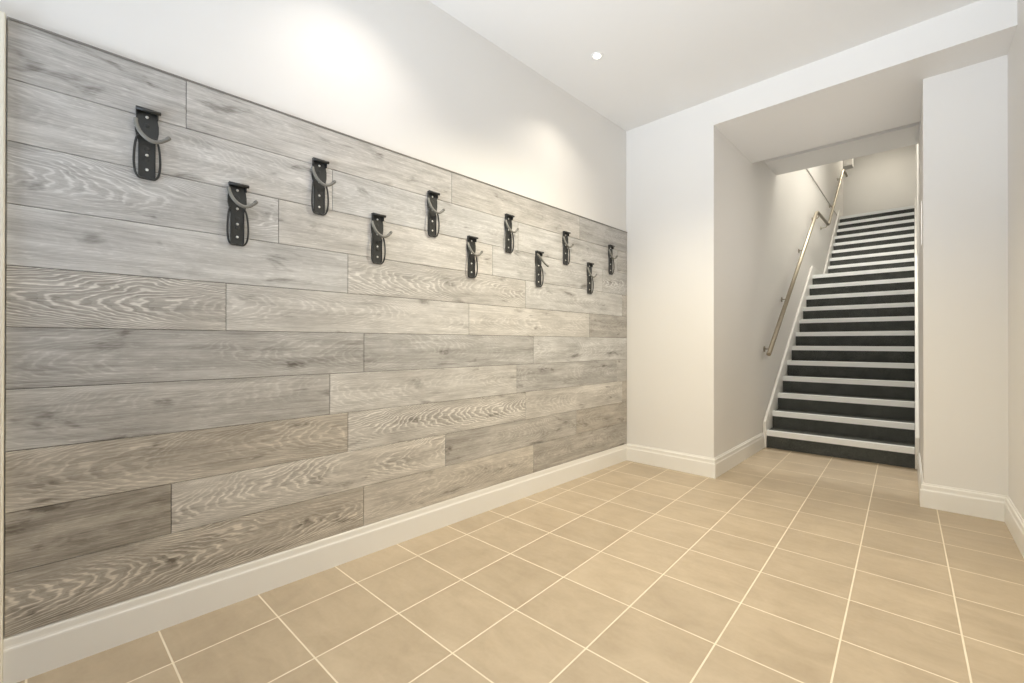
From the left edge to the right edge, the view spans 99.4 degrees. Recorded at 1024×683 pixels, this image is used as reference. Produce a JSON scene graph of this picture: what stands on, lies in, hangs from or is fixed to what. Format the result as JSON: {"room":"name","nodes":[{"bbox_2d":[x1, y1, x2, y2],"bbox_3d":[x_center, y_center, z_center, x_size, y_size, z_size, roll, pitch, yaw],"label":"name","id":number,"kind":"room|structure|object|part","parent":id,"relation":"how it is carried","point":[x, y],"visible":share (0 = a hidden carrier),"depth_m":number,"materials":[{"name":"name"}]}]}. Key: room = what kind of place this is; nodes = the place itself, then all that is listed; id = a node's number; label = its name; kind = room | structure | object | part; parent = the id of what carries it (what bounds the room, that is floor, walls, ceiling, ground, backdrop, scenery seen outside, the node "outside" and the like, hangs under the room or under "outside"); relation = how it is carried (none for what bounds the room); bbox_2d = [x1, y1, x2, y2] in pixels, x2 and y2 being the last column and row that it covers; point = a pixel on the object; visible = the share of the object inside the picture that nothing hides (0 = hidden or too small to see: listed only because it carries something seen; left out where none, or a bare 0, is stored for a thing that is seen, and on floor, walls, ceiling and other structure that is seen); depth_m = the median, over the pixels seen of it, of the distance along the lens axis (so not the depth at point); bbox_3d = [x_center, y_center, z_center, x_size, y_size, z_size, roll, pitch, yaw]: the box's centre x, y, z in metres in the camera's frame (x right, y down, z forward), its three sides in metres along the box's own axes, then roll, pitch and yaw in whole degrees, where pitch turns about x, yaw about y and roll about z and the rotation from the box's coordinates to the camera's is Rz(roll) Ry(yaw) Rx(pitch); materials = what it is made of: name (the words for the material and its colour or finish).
{"room":"bike storage room","nodes":[
{"label":"bike storage room","id":0,"kind":"room"},
{"bbox_2d":[0,0,625,638],"bbox_3d":[-1.291,-0.441,1.804,6.518,3.061,0.150,0,0,-45],"label":"wall","id":1,"kind":"structure","parent":0,"point":[406,77],"depth_m":2.31,"materials":[{"name":"paint"}]},
{"bbox_2d":[0,11,6,682],"bbox_3d":[-1.990,0.026,1.049,1.004,2.120,0.130,0,0,-45],"label":"door","id":2,"kind":"structure","parent":1,"relation":"in","point":[3,20],"depth_m":1.36,"materials":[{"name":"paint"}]},
{"bbox_2d":[4,16,626,637],"bbox_3d":[-0.269,-0.040,2.707,3.772,1.966,0.014,0,0,-45],"label":"wood panelling","id":3,"kind":"object","parent":1,"relation":"attached to","point":[184,403],"visible":1,"depth_m":1.84,"materials":[{"name":"grey wood"}]},
{"bbox_2d":[132,105,170,180],"bbox_3d":[-1.335,-0.730,1.612,0.111,0.260,0.039,0,0,-36],"label":"hook","id":4,"kind":"object","parent":3,"relation":"attached to","point":[146,120],"visible":1,"depth_m":1.61,"materials":[{"name":"metal"}]},
{"bbox_3d":[-1.352,-0.730,1.608,0.069,0.258,0.016,0,0,-45],"label":"plate","id":5,"kind":"part","parent":4,"relation":"part of","materials":[{"name":"metal"}]},
{"bbox_3d":[-1.329,-0.775,1.605,0.110,0.086,0.025,0,0,-32],"label":"hook arm","id":6,"kind":"part","parent":4,"relation":"part of","materials":[{"name":"silver metal"}]},
{"bbox_2d":[226,181,257,245],"bbox_3d":[-1.129,-0.530,1.818,0.113,0.260,0.039,0,0,-37],"label":"hook","id":7,"kind":"object","parent":3,"relation":"attached to","point":[237,199],"visible":1,"depth_m":1.81,"materials":[{"name":"metal"}]},
{"bbox_3d":[-1.146,-0.530,1.813,0.069,0.258,0.016,0,0,-45],"label":"plate","id":8,"kind":"part","parent":7,"relation":"part of","materials":[{"name":"metal"}]},
{"bbox_3d":[-1.123,-0.598,1.811,0.112,0.083,0.024,0,0,-32],"label":"hook arm","id":9,"kind":"part","parent":7,"relation":"part of","materials":[{"name":"silver metal"}]},
{"bbox_2d":[311,157,335,215],"bbox_3d":[-0.892,-0.729,2.055,0.112,0.260,0.039,0,0,-36],"label":"hook","id":10,"kind":"object","parent":3,"relation":"attached to","point":[319,175],"visible":1,"depth_m":2.05,"materials":[{"name":"metal"}]},
{"bbox_3d":[-0.909,-0.729,2.050,0.069,0.258,0.016,0,0,-45],"label":"plate","id":11,"kind":"part","parent":10,"relation":"part of","materials":[{"name":"metal"}]},
{"bbox_3d":[-0.886,-0.774,2.048,0.110,0.085,0.025,0,0,-32],"label":"hook arm","id":12,"kind":"part","parent":10,"relation":"part of","materials":[{"name":"silver metal"}]},
{"bbox_2d":[371,213,392,263],"bbox_3d":[-0.681,-0.534,2.265,0.114,0.260,0.038,0,0,-37],"label":"hook","id":13,"kind":"object","parent":3,"relation":"attached to","point":[377,220],"visible":1,"depth_m":2.26,"materials":[{"name":"metal"}]},
{"bbox_3d":[-0.699,-0.534,2.260,0.069,0.258,0.016,0,0,-45],"label":"plate","id":14,"kind":"part","parent":13,"relation":"part of","materials":[{"name":"metal"}]},
{"bbox_3d":[-0.676,-0.581,2.258,0.113,0.082,0.024,0,0,-32],"label":"hook arm","id":15,"kind":"part","parent":13,"relation":"part of","materials":[{"name":"silver metal"}]},
{"bbox_2d":[427,190,444,236],"bbox_3d":[-0.440,-0.733,2.506,0.111,0.260,0.039,0,0,-36],"label":"hook","id":16,"kind":"object","parent":3,"relation":"attached to","point":[432,197],"visible":1,"depth_m":2.50,"materials":[{"name":"metal"}]},
{"bbox_3d":[-0.457,-0.733,2.502,0.069,0.258,0.016,0,0,-45],"label":"plate","id":17,"kind":"part","parent":16,"relation":"part of","materials":[{"name":"metal"}]},
{"bbox_3d":[-0.434,-0.778,2.499,0.110,0.086,0.025,0,0,-32],"label":"hook arm","id":18,"kind":"part","parent":16,"relation":"part of","materials":[{"name":"silver metal"}]},
{"bbox_2d":[467,235,482,277],"bbox_3d":[-0.233,-0.526,2.712,0.113,0.260,0.039,0,0,-37],"label":"hook","id":19,"kind":"object","parent":3,"relation":"attached to","point":[471,246],"visible":1,"depth_m":2.71,"materials":[{"name":"metal"}]},
{"bbox_3d":[-0.250,-0.526,2.708,0.069,0.258,0.016,0,0,-45],"label":"plate","id":20,"kind":"part","parent":19,"relation":"part of","materials":[{"name":"metal"}]},
{"bbox_3d":[-0.227,-0.572,2.705,0.112,0.083,0.024,0,0,-32],"label":"hook arm","id":21,"kind":"part","parent":19,"relation":"part of","materials":[{"name":"metal"}]},
{"bbox_2d":[504,213,518,252],"bbox_3d":[-0.004,-0.729,2.941,0.113,0.260,0.039,0,0,-37],"label":"hook","id":22,"kind":"object","parent":3,"relation":"attached to","point":[508,217],"visible":1,"depth_m":2.94,"materials":[{"name":"metal"}]},
{"bbox_3d":[-0.021,-0.729,2.936,0.069,0.258,0.016,0,0,-45],"label":"plate","id":23,"kind":"part","parent":22,"relation":"part of","materials":[{"name":"metal"}]},
{"bbox_3d":[0.002,-0.775,2.934,0.112,0.083,0.024,0,0,-32],"label":"hook arm","id":24,"kind":"part","parent":22,"relation":"part of","materials":[{"name":"silver metal"}]},
{"bbox_2d":[535,251,548,286],"bbox_3d":[0.216,-0.526,3.157,0.118,0.260,0.043,0,0,-34],"label":"hook","id":25,"kind":"object","parent":3,"relation":"attached to","point":[538,259],"visible":1,"depth_m":3.15,"materials":[{"name":"metal"}]},
{"bbox_3d":[0.195,-0.526,3.152,0.069,0.258,0.016,0,0,-45],"label":"plate","id":26,"kind":"part","parent":25,"relation":"part of","materials":[{"name":"metal"}]},
{"bbox_3d":[0.224,-0.591,3.151,0.112,0.093,0.026,0,0,-30],"label":"hook arm","id":27,"kind":"part","parent":25,"relation":"part of","materials":[{"name":"metal"}]},
{"bbox_2d":[562,231,573,264],"bbox_3d":[0.436,-0.725,3.380,0.111,0.260,0.039,0,0,-36],"label":"hook","id":28,"kind":"object","parent":3,"relation":"attached to","point":[565,233],"visible":1,"depth_m":3.38,"materials":[{"name":"metal"}]},
{"bbox_3d":[0.419,-0.725,3.376,0.069,0.258,0.016,0,0,-45],"label":"plate","id":29,"kind":"part","parent":28,"relation":"part of","materials":[{"name":"metal"}]},
{"bbox_3d":[0.442,-0.770,3.373,0.110,0.086,0.025,0,0,-32],"label":"hook arm","id":30,"kind":"part","parent":28,"relation":"part of","materials":[{"name":"metal"}]},
{"bbox_2d":[587,262,596,293],"bbox_3d":[0.663,-0.524,3.607,0.112,0.260,0.039,0,0,-37],"label":"hook","id":31,"kind":"object","parent":3,"relation":"attached to","point":[589,265],"visible":1,"depth_m":3.60,"materials":[{"name":"metal"}]},
{"bbox_3d":[0.646,-0.524,3.602,0.069,0.258,0.016,0,0,-45],"label":"plate","id":32,"kind":"part","parent":31,"relation":"part of","materials":[{"name":"metal"}]},
{"bbox_3d":[0.669,-0.570,3.600,0.111,0.084,0.024,0,0,-32],"label":"hook arm","id":33,"kind":"part","parent":31,"relation":"part of","materials":[{"name":"metal"}]},
{"bbox_2d":[608,245,617,274],"bbox_3d":[0.889,-0.720,3.832,0.112,0.260,0.039,0,0,-37],"label":"hook","id":34,"kind":"object","parent":3,"relation":"attached to","point":[610,247],"visible":1,"depth_m":3.83,"materials":[{"name":"metal"}]},
{"bbox_3d":[0.872,-0.720,3.828,0.069,0.258,0.016,0,0,-45],"label":"plate","id":35,"kind":"part","parent":34,"relation":"part of","materials":[{"name":"metal"}]},
{"bbox_2d":[3,432,763,682],"bbox_3d":[0.522,1.017,2.949,5.242,0.157,0.912,0,0,-45],"label":"baseboard","id":36,"kind":"structure","parent":1,"relation":"attached to","point":[34,652],"depth_m":1.93,"materials":[{"name":"paint"}]},
{"bbox_2d":[17,447,1023,682],"bbox_3d":[0.027,1.166,1.856,3.950,0.150,7.800,0,0,42],"label":"floor","id":37,"kind":"structure","parent":0,"point":[782,566],"depth_m":1.83,"materials":[{"name":"tile"}]},
{"bbox_2d":[763,197,919,469],"bbox_3d":[5.245,-0.765,6.485,1.275,3.755,6.449,0,0,42],"label":"staircase","id":38,"kind":"structure","parent":37,"relation":"on","point":[846,386],"depth_m":5.00,"materials":[{"name":"grey carpet"}]},
{"bbox_2d":[919,55,1008,495],"bbox_3d":[3.344,-0.325,3.170,0.524,2.849,1.215,0,0,42],"label":"wall pier","id":39,"kind":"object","parent":37,"relation":"on","point":[963,137],"visible":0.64,"depth_m":2.76,"materials":[{"name":"paint"}]},
{"bbox_2d":[917,452,1008,521],"bbox_3d":[3.244,1.021,3.181,0.393,0.157,1.143,0,0,42],"label":"baseboard","id":40,"kind":"object","parent":39,"relation":"attached to","point":[991,506],"visible":0.84,"depth_m":2.77,"materials":[{"name":"paint"}]},
{"bbox_2d":[428,0,979,130],"bbox_3d":[-0.337,-2.032,1.458,3.950,0.120,6.700,0,0,42],"label":"ceiling","id":41,"kind":"structure","parent":0,"point":[660,59],"depth_m":2.80,"materials":[{"name":"paint"}]},
{"bbox_2d":[591,52,602,59],"bbox_3d":[0.585,-1.963,2.989,0.084,0.006,0.084,0,0,42],"label":"recessed light","id":42,"kind":"object","parent":41,"relation":"in","point":[597,55],"visible":1,"depth_m":2.99,"materials":[{"name":"white plastic"}]},
{"bbox_2d":[763,160,842,419],"bbox_3d":[4.789,-1.911,6.962,0.160,6.050,6.464,0,0,43],"label":"wall","id":43,"kind":"structure","parent":0,"point":[791,200],"depth_m":5.38,"materials":[{"name":"paint"}]},
{"bbox_2d":[763,169,847,355],"bbox_3d":[4.785,-1.675,6.765,0.103,3.666,6.500,0,0,43],"label":"handrail","id":44,"kind":"object","parent":43,"relation":"attached to","point":[779,322],"visible":1,"depth_m":5.47,"materials":[{"name":"silver metal"}]},
{"bbox_2d":[806,169,836,215],"bbox_3d":[5.043,-2.498,7.112,0.008,0.020,5.901,0,0,43],"label":"trim","id":45,"kind":"structure","parent":43,"relation":"attached to","point":[806,169],"depth_m":7.08,"materials":[{"name":"grey"}]},
{"bbox_2d":[626,0,1016,457],"bbox_3d":[2.424,-0.430,3.734,2.641,3.061,1.492,0,0,42],"label":"wall","id":46,"kind":"structure","parent":0,"point":[694,175],"depth_m":3.66,"materials":[{"name":"paint"}]},
{"bbox_2d":[765,122,918,174],"bbox_3d":[3.135,-3.422,4.187,1.550,3.050,0.996,0,0,42],"label":"wall","id":47,"kind":"structure","parent":0,"point":[906,135],"depth_m":4.30,"materials":[{"name":"paint"}]},
{"bbox_2d":[843,144,915,215],"bbox_3d":[7.809,-3.602,10.581,3.420,2.638,0.150,0,0,42],"label":"wall","id":48,"kind":"structure","parent":0,"point":[885,180],"depth_m":9.91,"materials":[{"name":"paint"}]},
{"bbox_2d":[916,122,919,419],"bbox_3d":[6.333,-1.911,6.645,0.250,6.050,8.062,0,0,42],"label":"wall","id":49,"kind":"structure","parent":0,"point":[917,145],"depth_m":4.47,"materials":[{"name":"paint"}]},
{"bbox_2d":[1007,0,1023,519],"bbox_3d":[0.953,-0.443,0.286,0.150,3.061,6.702,0,0,43],"label":"wall","id":50,"kind":"structure","parent":0,"point":[1015,55],"depth_m":2.41,"materials":[{"name":"paint"}]},
{"bbox_2d":[1005,497,1023,557],"bbox_3d":[0.880,1.009,0.328,0.018,0.157,6.272,0,0,43],"label":"baseboard","id":51,"kind":"structure","parent":50,"relation":"attached to","point":[1014,521],"depth_m":2.39,"materials":[{"name":"paint"}]},
{"bbox_3d":[6.691,-3.604,10.513,2.150,2.638,1.750,0,0,42],"label":"wall","id":52,"kind":"structure","parent":0,"visible":0},
{"bbox_2d":[843,158,852,169],"bbox_3d":[6.451,-4.330,9.991,2.196,1.190,0.250,0,0,42],"label":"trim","id":53,"kind":"structure","parent":52,"relation":"attached to","point":[847,164],"depth_m":9.23,"materials":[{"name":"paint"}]}
]}

